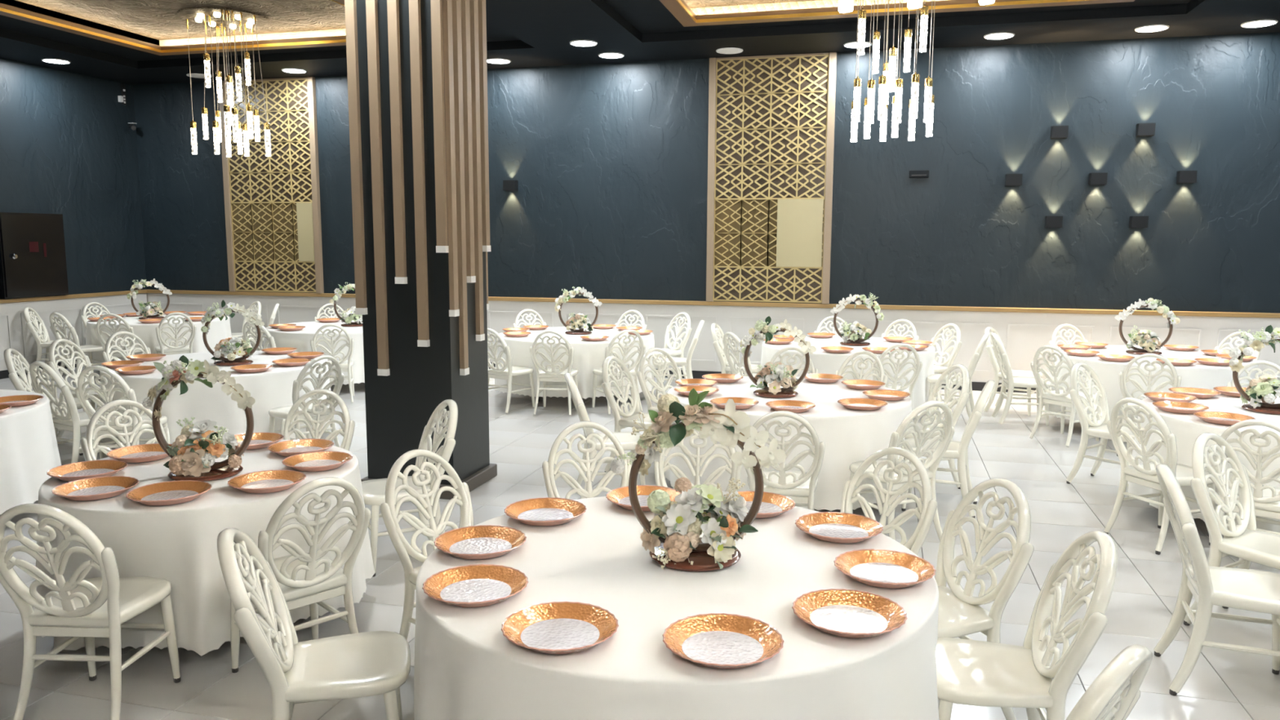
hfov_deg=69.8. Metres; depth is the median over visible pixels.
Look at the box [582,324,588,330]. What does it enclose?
open flower
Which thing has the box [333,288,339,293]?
open flower
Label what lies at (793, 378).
open flower
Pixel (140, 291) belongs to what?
rail
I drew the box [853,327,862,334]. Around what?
open flower
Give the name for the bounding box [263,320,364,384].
tablecloth
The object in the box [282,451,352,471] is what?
charger plate
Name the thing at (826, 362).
tablecloth
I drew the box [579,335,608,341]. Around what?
charger plate
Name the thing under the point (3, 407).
charger plate
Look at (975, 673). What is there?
chair
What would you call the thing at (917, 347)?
charger plate
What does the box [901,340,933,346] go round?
charger plate
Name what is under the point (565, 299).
open flower
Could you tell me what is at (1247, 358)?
charger plate
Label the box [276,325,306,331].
charger plate
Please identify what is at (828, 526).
charger plate
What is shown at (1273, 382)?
open flower
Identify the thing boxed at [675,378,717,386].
charger plate
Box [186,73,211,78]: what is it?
recessed light
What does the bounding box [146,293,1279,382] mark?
wainscot
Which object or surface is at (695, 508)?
open flower
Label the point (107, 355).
chair
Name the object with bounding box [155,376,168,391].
open flower
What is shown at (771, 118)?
lattice panel
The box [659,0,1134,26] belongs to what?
ceiling
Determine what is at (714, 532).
open flower
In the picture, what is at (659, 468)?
chair
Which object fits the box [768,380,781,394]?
open flower
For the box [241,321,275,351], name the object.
chair
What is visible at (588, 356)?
tablecloth
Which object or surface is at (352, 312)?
open flower
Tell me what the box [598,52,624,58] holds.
recessed light
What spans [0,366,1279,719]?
floor
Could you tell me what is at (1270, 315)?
rail
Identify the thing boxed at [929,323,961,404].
chair
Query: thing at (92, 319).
charger plate
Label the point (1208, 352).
charger plate
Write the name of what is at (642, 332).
charger plate
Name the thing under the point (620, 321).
chair
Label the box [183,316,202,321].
charger plate
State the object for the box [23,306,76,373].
chair
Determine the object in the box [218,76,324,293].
lattice panel
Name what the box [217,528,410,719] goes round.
chair
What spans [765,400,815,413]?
charger plate
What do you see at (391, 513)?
chair
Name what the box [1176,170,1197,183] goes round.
wall lamp
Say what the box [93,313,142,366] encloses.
chair
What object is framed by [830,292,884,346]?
centrepiece
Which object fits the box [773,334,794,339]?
charger plate
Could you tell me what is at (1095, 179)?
wall lamp
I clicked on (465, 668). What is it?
tablecloth
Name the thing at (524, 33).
ceiling
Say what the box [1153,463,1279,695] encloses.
chair
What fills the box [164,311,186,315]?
charger plate
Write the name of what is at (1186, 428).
tablecloth
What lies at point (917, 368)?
chair
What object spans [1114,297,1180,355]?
centrepiece
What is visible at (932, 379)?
chair
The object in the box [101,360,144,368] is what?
charger plate
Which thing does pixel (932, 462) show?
chair
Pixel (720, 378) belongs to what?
charger plate
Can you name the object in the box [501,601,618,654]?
charger plate
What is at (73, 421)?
chair
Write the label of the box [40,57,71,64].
recessed light
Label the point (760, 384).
open flower
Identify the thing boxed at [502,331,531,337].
charger plate
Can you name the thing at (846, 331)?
open flower
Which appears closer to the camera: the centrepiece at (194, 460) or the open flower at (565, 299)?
the centrepiece at (194, 460)
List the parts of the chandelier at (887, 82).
cord, cord, cord, cord, cord, cord, cord, cord, cord, cord, cord, cord, cord, cord, cord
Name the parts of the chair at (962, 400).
seat, leg, frame, leg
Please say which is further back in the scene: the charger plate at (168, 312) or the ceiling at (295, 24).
the charger plate at (168, 312)
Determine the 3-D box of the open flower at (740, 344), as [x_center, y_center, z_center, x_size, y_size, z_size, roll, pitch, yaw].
[0.753,-0.106,6.839,0.024,0.079,0.073,13,35,-20]
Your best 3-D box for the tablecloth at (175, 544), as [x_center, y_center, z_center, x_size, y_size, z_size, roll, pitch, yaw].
[-2.137,0.860,4.606,1.530,0.635,1.520,2,8,15]
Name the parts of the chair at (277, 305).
seat, leg, frame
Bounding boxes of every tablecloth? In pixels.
[0,389,61,514]
[33,440,374,656]
[84,313,231,367]
[99,351,330,448]
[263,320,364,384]
[413,496,939,719]
[494,326,654,399]
[663,376,911,511]
[760,335,935,413]
[1044,345,1257,426]
[1127,394,1279,532]
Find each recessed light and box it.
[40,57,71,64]
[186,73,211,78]
[281,68,306,73]
[486,57,511,64]
[569,40,597,46]
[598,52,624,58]
[715,47,742,53]
[843,41,871,48]
[983,32,1014,39]
[1134,24,1168,32]
[1240,19,1278,27]
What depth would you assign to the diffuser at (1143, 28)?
10.25 m
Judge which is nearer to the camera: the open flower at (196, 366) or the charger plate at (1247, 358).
the open flower at (196, 366)
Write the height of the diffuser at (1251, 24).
0.006 m
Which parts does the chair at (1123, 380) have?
leg, seat, frame, leg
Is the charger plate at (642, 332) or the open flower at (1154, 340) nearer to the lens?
the open flower at (1154, 340)
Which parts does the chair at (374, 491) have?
leg, seat, leg, frame, leg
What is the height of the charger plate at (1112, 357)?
0.040 m
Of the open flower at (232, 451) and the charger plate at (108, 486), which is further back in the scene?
the open flower at (232, 451)
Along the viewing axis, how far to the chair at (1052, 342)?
10.64 m
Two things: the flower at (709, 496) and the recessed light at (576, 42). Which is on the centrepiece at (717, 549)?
the flower at (709, 496)
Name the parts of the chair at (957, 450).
leg, seat, leg, leg, frame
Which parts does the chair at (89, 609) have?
leg, frame, seat rail, leg, seat, leg, leg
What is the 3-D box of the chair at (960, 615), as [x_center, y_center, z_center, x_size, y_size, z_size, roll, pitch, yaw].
[1.212,0.958,3.671,0.602,0.939,0.479,-2,8,-18]
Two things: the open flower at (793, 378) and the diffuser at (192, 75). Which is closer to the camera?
the open flower at (793, 378)
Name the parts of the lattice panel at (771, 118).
frame post, frame rail, frame post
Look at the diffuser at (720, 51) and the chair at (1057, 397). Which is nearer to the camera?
the chair at (1057, 397)
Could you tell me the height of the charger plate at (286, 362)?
0.040 m
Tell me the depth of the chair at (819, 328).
11.61 m
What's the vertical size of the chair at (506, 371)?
0.930 m
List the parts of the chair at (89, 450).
leg, leg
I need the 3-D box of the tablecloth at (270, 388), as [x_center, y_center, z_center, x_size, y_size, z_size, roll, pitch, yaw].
[-3.874,0.340,8.516,2.005,0.635,1.969,2,8,15]
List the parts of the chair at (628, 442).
frame, leg, leg, seat, leg, leg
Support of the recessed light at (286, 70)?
in the ceiling at (524, 33)
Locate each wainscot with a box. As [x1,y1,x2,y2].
[0,293,146,370]
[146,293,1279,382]
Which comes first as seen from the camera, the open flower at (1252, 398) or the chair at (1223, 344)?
the open flower at (1252, 398)
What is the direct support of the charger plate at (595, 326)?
on the tablecloth at (588, 356)
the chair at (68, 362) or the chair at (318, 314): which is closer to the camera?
the chair at (68, 362)
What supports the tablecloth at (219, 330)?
on the round table
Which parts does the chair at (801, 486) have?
leg, seat, frame, seat rail, leg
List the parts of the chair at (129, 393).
leg, frame, seat rail, seat, leg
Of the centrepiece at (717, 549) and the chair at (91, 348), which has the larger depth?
the chair at (91, 348)
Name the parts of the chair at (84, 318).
leg, frame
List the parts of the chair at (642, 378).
leg, seat, leg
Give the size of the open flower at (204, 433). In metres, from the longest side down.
0.085 x 0.078 x 0.025 m
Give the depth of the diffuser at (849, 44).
11.12 m
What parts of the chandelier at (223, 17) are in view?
cord, cord, cord, cord, cord, cord, cord, cord, cord, cord, cord, cord, cord, cord, cord, cord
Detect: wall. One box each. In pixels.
[0,57,146,299]
[133,31,1279,313]
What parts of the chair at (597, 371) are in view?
leg, leg, seat, frame, leg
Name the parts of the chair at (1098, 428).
leg, frame, leg, seat, leg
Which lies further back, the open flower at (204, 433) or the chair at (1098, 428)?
the chair at (1098, 428)
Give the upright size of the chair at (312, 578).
0.939 m
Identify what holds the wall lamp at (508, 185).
attached to the wall at (609, 162)
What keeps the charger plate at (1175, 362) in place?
on the tablecloth at (1197, 375)
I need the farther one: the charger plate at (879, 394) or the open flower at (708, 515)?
the charger plate at (879, 394)
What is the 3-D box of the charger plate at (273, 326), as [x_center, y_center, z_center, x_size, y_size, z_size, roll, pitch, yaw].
[-4.584,-0.431,11.770,0.337,0.040,0.337,2,8,13]
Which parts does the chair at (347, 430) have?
leg, leg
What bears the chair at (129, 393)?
on the floor
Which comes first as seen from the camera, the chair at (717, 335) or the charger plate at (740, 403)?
the charger plate at (740, 403)
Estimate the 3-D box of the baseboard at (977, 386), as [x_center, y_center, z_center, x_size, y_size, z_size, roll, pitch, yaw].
[1.686,0.236,12.370,19.950,0.110,0.015,2,8,15]
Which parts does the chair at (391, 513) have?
leg, seat, frame, leg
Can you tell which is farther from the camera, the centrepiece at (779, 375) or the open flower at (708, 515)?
the centrepiece at (779, 375)
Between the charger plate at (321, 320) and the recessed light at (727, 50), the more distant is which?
the charger plate at (321, 320)
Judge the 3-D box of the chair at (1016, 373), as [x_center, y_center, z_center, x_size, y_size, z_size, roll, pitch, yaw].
[4.123,0.112,10.162,0.602,0.930,0.479,6,9,37]
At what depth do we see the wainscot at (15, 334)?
12.98 m
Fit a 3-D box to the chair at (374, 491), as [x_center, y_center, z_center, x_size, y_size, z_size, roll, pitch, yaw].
[-1.376,0.719,5.415,0.602,0.939,0.479,-4,9,-29]
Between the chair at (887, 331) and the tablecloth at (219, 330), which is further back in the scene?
the tablecloth at (219, 330)
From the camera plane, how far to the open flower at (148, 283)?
12.94 m
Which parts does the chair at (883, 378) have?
leg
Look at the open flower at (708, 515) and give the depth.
3.44 m
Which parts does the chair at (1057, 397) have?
leg, frame, seat rail, leg, seat, leg, leg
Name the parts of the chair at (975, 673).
leg, seat, leg, frame, leg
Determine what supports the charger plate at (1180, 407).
on the tablecloth at (1186, 428)
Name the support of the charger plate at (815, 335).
on the tablecloth at (826, 362)
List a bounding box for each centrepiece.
[126,278,172,319]
[142,355,255,481]
[200,299,264,366]
[328,282,362,326]
[554,286,601,334]
[610,388,786,571]
[737,315,816,398]
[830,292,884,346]
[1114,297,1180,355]
[1228,324,1279,414]
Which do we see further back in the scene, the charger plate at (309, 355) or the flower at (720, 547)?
the charger plate at (309, 355)
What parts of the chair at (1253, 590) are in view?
leg, frame, leg, seat rail, seat, leg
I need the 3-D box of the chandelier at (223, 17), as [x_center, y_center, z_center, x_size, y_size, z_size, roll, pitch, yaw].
[-4.942,-3.271,11.060,1.226,1.645,1.048,2,8,15]
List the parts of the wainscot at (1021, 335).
panel moulding, panel moulding, panel moulding, panel moulding, panel moulding, panel moulding, panel moulding, panel moulding, panel moulding, panel moulding, panel moulding, panel moulding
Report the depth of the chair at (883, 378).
7.96 m
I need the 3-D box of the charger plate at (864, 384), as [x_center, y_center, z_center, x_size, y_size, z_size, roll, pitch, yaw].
[1.744,0.197,7.173,0.337,0.040,0.337,2,8,12]
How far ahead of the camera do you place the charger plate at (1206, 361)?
8.65 m
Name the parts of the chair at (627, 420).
leg, frame, seat, leg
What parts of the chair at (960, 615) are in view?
leg, seat, seat rail, frame, leg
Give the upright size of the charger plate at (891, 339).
0.040 m
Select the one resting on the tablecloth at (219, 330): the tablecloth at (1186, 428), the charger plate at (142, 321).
the charger plate at (142, 321)
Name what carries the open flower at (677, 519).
on the centrepiece at (717, 549)
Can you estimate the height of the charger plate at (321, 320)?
0.040 m
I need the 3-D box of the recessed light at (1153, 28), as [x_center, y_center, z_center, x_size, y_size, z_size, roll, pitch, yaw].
[5.713,-3.699,10.244,0.340,0.016,0.340,2,8,15]
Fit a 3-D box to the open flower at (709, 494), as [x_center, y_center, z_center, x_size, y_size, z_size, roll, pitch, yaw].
[0.253,0.491,3.297,0.115,0.034,0.106,15,35,-10]
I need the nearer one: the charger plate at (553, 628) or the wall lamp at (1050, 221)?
the charger plate at (553, 628)
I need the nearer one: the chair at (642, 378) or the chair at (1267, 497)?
the chair at (1267, 497)
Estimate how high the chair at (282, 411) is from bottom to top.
0.939 m
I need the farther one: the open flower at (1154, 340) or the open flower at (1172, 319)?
the open flower at (1154, 340)
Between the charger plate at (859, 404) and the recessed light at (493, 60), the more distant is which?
the recessed light at (493, 60)
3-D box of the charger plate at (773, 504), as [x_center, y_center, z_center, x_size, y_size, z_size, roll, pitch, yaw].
[0.490,0.622,3.901,0.337,0.040,0.337,6,10,39]
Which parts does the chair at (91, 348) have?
leg, frame, leg, seat, leg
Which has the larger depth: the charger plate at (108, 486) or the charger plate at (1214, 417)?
the charger plate at (1214, 417)
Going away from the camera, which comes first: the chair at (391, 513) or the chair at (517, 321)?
the chair at (391, 513)
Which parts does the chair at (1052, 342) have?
leg, frame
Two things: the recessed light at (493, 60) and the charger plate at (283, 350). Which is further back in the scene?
the recessed light at (493, 60)
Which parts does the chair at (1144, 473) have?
leg, frame, seat rail, leg, leg, seat, leg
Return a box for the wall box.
[908,169,928,177]
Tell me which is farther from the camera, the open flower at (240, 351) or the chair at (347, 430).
the open flower at (240, 351)
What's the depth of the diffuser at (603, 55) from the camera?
11.86 m
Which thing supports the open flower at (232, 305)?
on the centrepiece at (228, 345)
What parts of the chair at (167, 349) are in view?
leg, seat, seat rail, leg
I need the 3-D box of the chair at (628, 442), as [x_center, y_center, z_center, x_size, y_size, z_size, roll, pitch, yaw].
[-0.250,0.555,6.699,0.602,0.939,0.479,-1,8,-10]
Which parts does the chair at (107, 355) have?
leg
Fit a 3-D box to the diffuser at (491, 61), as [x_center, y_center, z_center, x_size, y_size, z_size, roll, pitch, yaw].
[-1.897,-3.993,12.267,0.292,0.006,0.292,2,8,15]
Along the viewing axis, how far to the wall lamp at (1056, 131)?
11.02 m
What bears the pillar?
on the floor
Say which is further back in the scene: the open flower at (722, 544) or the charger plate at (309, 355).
the charger plate at (309, 355)
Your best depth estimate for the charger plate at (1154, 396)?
6.68 m
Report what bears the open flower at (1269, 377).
on the centrepiece at (1263, 389)
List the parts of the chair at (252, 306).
seat, frame, leg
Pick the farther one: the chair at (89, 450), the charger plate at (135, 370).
the charger plate at (135, 370)
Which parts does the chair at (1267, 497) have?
leg, frame, seat, seat rail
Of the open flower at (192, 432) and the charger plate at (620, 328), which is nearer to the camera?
the open flower at (192, 432)
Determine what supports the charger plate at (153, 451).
on the tablecloth at (175, 544)
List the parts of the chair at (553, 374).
leg, leg, frame, seat rail, seat, leg, leg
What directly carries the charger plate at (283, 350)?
on the tablecloth at (270, 388)
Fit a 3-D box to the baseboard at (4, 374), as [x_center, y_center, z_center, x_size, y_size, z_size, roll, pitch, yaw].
[-10.019,0.899,6.977,0.015,0.110,16.460,2,8,15]
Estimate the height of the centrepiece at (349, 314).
0.578 m
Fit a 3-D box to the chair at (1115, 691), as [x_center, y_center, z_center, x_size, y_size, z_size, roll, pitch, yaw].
[0.975,1.121,2.424,0.479,0.939,0.602,-7,10,-43]
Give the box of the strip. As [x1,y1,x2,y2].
[117,83,126,105]
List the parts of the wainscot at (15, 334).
panel moulding, panel moulding, panel moulding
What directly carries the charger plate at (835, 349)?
on the tablecloth at (826, 362)
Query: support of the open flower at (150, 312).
on the centrepiece at (148, 308)
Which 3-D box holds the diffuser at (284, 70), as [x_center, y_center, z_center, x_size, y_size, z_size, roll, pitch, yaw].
[-4.910,-4.105,13.031,0.292,0.006,0.292,2,8,15]
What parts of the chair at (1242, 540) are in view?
leg, frame, leg, seat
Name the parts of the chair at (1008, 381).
leg, frame, leg, seat, leg, leg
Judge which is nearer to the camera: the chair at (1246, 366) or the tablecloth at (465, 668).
the tablecloth at (465, 668)
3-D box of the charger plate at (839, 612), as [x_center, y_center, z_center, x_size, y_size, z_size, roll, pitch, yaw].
[0.629,0.771,2.765,0.337,0.040,0.337,-1,8,-12]
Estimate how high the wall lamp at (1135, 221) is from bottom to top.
0.140 m
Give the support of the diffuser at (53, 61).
attached to the recessed light at (46, 60)
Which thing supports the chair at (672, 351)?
on the floor
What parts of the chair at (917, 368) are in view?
leg, frame, seat, leg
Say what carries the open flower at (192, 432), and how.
on the centrepiece at (194, 460)
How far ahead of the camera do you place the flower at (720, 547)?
3.22 m
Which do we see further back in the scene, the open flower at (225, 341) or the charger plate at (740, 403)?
the open flower at (225, 341)
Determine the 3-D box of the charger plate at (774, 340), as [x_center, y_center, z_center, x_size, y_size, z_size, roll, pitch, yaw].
[1.538,-0.204,10.217,0.337,0.040,0.337,1,8,5]
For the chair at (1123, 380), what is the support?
on the floor
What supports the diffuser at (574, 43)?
attached to the recessed light at (576, 42)
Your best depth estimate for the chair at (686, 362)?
10.93 m
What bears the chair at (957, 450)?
on the floor
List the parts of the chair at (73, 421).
leg, frame, seat rail, leg, seat, leg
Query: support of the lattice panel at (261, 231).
attached to the lattice panel at (273, 208)
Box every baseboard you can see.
[0,359,81,378]
[488,362,1044,393]
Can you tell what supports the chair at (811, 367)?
on the floor
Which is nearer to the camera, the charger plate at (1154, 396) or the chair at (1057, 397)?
the charger plate at (1154, 396)
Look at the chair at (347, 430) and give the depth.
5.80 m
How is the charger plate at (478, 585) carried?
on the tablecloth at (465, 668)
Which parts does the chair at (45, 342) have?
leg, frame, leg, seat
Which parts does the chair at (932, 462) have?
seat, leg, seat rail, frame, leg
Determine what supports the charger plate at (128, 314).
on the tablecloth at (219, 330)
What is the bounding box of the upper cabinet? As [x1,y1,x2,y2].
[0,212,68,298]
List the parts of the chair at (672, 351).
leg, seat, frame, leg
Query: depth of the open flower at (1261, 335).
6.17 m
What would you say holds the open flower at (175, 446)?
on the centrepiece at (194, 460)
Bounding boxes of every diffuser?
[43,59,68,63]
[188,74,204,77]
[283,69,304,72]
[487,59,509,63]
[571,41,595,46]
[600,53,622,57]
[718,48,741,53]
[845,42,870,47]
[985,33,1012,39]
[1137,26,1166,31]
[1243,21,1275,26]
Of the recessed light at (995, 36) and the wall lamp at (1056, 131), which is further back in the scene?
the wall lamp at (1056, 131)
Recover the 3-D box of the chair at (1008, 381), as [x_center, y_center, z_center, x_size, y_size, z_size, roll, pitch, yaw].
[3.960,0.189,9.572,0.602,0.930,0.479,2,8,11]
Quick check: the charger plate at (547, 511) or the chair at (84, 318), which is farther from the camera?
the chair at (84, 318)
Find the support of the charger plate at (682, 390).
on the tablecloth at (849, 436)
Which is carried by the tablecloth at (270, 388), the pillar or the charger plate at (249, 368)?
the charger plate at (249, 368)
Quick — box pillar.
[344,0,497,499]
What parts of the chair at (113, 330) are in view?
leg, frame, seat rail, seat, leg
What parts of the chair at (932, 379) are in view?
leg, seat, leg, leg, frame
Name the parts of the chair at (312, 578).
leg, leg, seat, leg, frame, seat rail, leg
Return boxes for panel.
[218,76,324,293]
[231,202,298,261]
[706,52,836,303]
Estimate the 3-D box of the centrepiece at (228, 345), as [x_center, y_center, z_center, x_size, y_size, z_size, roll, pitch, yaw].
[-3.713,-0.257,8.355,0.484,0.590,0.335,1,8,9]
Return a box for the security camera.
[128,122,136,130]
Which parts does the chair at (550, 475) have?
leg, leg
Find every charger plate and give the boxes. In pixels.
[0,395,44,407]
[0,404,11,413]
[46,459,128,481]
[51,475,138,501]
[87,316,113,321]
[99,314,126,318]
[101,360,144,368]
[106,443,179,462]
[113,365,156,374]
[122,312,142,316]
[125,353,165,361]
[125,480,212,506]
[137,319,161,323]
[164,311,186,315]
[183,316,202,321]
[186,311,206,315]
[227,469,306,493]
[230,364,272,373]
[234,432,284,449]
[261,346,297,354]
[266,438,333,457]
[268,323,296,328]
[271,358,311,366]
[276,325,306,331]
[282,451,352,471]
[287,351,324,359]
[315,318,339,322]
[422,564,528,607]
[433,524,526,559]
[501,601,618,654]
[502,327,529,332]
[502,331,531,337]
[504,497,586,526]
[523,324,549,329]
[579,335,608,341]
[592,324,616,328]
[605,484,681,511]
[616,326,642,330]
[627,329,653,335]
[662,613,783,669]
[673,385,719,395]
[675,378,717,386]
[702,373,743,383]
[710,396,759,409]
[721,490,795,518]
[764,337,793,344]
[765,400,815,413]
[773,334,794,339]
[791,588,906,638]
[795,511,883,543]
[804,373,843,382]
[807,332,835,337]
[820,346,853,353]
[833,548,936,588]
[837,397,888,410]
[840,379,885,390]
[862,346,895,353]
[862,389,910,400]
[883,336,913,342]
[897,344,928,351]
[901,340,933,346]
[1057,344,1092,350]
[1063,349,1100,356]
[1074,342,1108,348]
[1096,354,1135,361]
[1143,391,1197,402]
[1152,400,1208,413]
[1155,357,1196,365]
[1163,344,1199,351]
[1168,386,1221,398]
[1193,411,1254,425]
[1194,357,1229,365]
[1200,349,1229,355]
[1213,386,1249,397]
[1215,354,1257,361]
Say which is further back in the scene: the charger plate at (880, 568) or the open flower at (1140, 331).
the open flower at (1140, 331)
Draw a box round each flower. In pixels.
[146,281,152,286]
[146,308,155,315]
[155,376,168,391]
[171,437,179,450]
[186,360,204,376]
[188,428,205,436]
[200,430,219,444]
[214,308,224,317]
[220,339,229,345]
[226,302,235,309]
[227,448,235,455]
[235,346,245,356]
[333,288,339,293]
[347,309,355,315]
[562,296,568,302]
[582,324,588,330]
[662,503,696,535]
[675,515,683,523]
[690,503,707,513]
[695,484,725,507]
[700,517,727,549]
[701,511,711,518]
[706,493,713,499]
[706,530,735,563]
[714,506,728,516]
[717,544,723,551]
[737,342,742,350]
[756,377,764,388]
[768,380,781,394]
[773,323,782,331]
[789,371,795,381]
[844,328,851,336]
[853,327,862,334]
[1137,329,1148,334]
[1151,337,1158,343]
[1169,316,1176,324]
[1249,395,1262,408]
[1254,331,1266,341]
[1261,374,1277,380]
[1266,378,1279,386]
[1272,327,1279,335]
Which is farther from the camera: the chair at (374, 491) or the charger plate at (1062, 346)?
the charger plate at (1062, 346)
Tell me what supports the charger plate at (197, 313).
on the tablecloth at (219, 330)
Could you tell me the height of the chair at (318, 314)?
0.930 m
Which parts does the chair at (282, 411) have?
leg, leg, seat, leg, seat rail, frame, leg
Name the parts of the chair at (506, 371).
frame, seat rail, leg, seat, leg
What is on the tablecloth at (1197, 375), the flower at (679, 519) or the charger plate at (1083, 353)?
the charger plate at (1083, 353)
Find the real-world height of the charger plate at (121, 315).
0.040 m
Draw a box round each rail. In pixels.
[0,289,146,303]
[146,289,1279,318]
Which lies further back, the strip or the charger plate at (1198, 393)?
the strip
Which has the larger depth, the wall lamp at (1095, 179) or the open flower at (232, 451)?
the wall lamp at (1095, 179)
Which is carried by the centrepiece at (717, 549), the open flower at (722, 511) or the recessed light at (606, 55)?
the open flower at (722, 511)
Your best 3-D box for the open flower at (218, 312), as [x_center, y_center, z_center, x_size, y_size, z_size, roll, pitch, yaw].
[-3.779,-0.422,8.252,0.088,0.095,0.028,-20,-22,-12]
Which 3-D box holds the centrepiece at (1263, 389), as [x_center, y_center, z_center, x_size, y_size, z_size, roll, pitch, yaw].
[4.288,0.055,6.216,0.502,0.590,0.332,-1,8,-10]
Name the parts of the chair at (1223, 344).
leg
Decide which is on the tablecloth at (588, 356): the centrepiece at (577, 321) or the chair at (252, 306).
the centrepiece at (577, 321)
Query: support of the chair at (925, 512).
on the floor
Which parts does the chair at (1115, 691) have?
leg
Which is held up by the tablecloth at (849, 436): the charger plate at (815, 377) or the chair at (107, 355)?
the charger plate at (815, 377)
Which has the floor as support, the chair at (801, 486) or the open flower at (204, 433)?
the chair at (801, 486)
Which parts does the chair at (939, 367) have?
seat, frame, leg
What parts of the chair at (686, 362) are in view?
leg, seat, leg, leg, frame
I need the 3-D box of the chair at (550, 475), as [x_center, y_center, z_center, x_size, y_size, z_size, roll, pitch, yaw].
[-0.223,0.825,4.646,0.479,0.939,0.602,-2,8,-14]
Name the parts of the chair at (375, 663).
frame, leg, leg, seat, leg, leg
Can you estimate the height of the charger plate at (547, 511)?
0.040 m
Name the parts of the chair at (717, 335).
leg, frame, seat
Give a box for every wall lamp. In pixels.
[502,180,518,191]
[1004,173,1022,186]
[1044,216,1062,227]
[1049,125,1068,138]
[1088,172,1107,185]
[1128,216,1148,227]
[1135,123,1155,136]
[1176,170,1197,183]
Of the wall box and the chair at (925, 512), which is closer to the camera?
the chair at (925, 512)
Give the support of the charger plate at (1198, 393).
on the tablecloth at (1186, 428)
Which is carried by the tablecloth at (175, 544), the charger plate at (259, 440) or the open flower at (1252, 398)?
the charger plate at (259, 440)
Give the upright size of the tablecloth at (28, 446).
0.635 m
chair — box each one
[0,503,181,719]
[4,348,93,455]
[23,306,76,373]
[29,360,124,462]
[47,338,100,437]
[49,311,103,383]
[75,365,168,458]
[80,302,110,328]
[80,399,170,461]
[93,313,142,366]
[102,331,151,362]
[155,311,196,355]
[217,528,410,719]
[230,476,371,672]
[231,301,261,347]
[238,303,279,351]
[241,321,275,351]
[268,355,344,447]
[280,388,355,450]
[310,323,354,403]
[314,303,345,321]
[361,399,457,577]
[379,448,473,639]
[487,328,534,413]
[512,309,546,327]
[529,329,577,415]
[542,421,631,498]
[564,373,645,498]
[591,328,645,414]
[601,355,652,471]
[614,310,646,329]
[636,347,682,413]
[653,312,692,378]
[653,429,742,492]
[655,320,704,395]
[711,323,759,373]
[723,331,758,376]
[741,410,825,510]
[770,346,817,376]
[813,315,846,335]
[835,351,888,386]
[840,447,937,555]
[848,400,955,541]
[872,342,922,422]
[881,319,919,340]
[901,379,995,517]
[903,364,969,488]
[926,333,989,417]
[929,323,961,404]
[934,478,1034,719]
[936,531,1117,719]
[983,326,1042,416]
[991,333,1051,426]
[1029,345,1099,447]
[1048,324,1088,352]
[1065,644,1152,719]
[1066,362,1134,496]
[1103,397,1215,555]
[1116,353,1181,456]
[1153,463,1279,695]
[1183,432,1279,625]
[1207,418,1279,562]
[1214,331,1260,360]
[1226,360,1279,386]
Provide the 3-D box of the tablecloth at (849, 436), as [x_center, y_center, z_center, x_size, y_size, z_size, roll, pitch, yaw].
[1.079,0.569,6.918,1.850,0.635,1.854,2,8,15]
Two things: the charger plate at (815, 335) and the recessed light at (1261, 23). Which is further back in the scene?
the charger plate at (815, 335)
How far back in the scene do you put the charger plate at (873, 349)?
9.53 m
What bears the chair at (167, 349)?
on the floor
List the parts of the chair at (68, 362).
leg, frame, seat, leg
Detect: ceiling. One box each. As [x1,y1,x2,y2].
[0,0,346,55]
[0,0,1279,85]
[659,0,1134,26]
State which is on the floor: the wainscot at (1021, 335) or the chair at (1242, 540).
the chair at (1242, 540)
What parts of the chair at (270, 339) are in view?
leg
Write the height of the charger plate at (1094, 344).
0.040 m
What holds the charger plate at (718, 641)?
on the tablecloth at (465, 668)
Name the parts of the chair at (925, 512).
leg, leg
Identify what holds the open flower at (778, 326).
on the centrepiece at (779, 375)
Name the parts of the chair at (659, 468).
leg, frame, leg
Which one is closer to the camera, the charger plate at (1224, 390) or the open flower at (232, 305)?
the charger plate at (1224, 390)
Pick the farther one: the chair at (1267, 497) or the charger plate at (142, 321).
the charger plate at (142, 321)
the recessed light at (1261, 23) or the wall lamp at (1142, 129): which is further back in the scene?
the wall lamp at (1142, 129)
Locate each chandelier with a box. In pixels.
[177,6,271,157]
[838,0,994,13]
[850,0,935,142]
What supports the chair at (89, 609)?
on the floor
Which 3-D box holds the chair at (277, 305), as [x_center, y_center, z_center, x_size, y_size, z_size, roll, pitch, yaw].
[-5.603,-0.363,13.496,0.602,0.930,0.479,-2,8,-19]
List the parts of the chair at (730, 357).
leg, frame, leg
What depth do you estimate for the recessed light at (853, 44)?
11.12 m
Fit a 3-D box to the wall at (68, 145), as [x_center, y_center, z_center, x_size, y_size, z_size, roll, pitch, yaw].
[-10.138,-1.433,6.726,0.200,4.800,16.500,2,8,15]
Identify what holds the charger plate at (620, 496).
on the tablecloth at (465, 668)
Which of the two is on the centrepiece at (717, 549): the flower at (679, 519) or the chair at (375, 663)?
the flower at (679, 519)
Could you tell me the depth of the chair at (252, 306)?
13.94 m
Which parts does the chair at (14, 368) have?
leg, frame, seat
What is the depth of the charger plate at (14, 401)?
6.39 m
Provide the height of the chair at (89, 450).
0.939 m
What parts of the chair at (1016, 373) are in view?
leg, frame, seat, leg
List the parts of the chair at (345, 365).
leg, frame, seat rail, seat, leg, leg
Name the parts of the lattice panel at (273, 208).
frame post, frame rail, frame post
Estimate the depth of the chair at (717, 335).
10.46 m

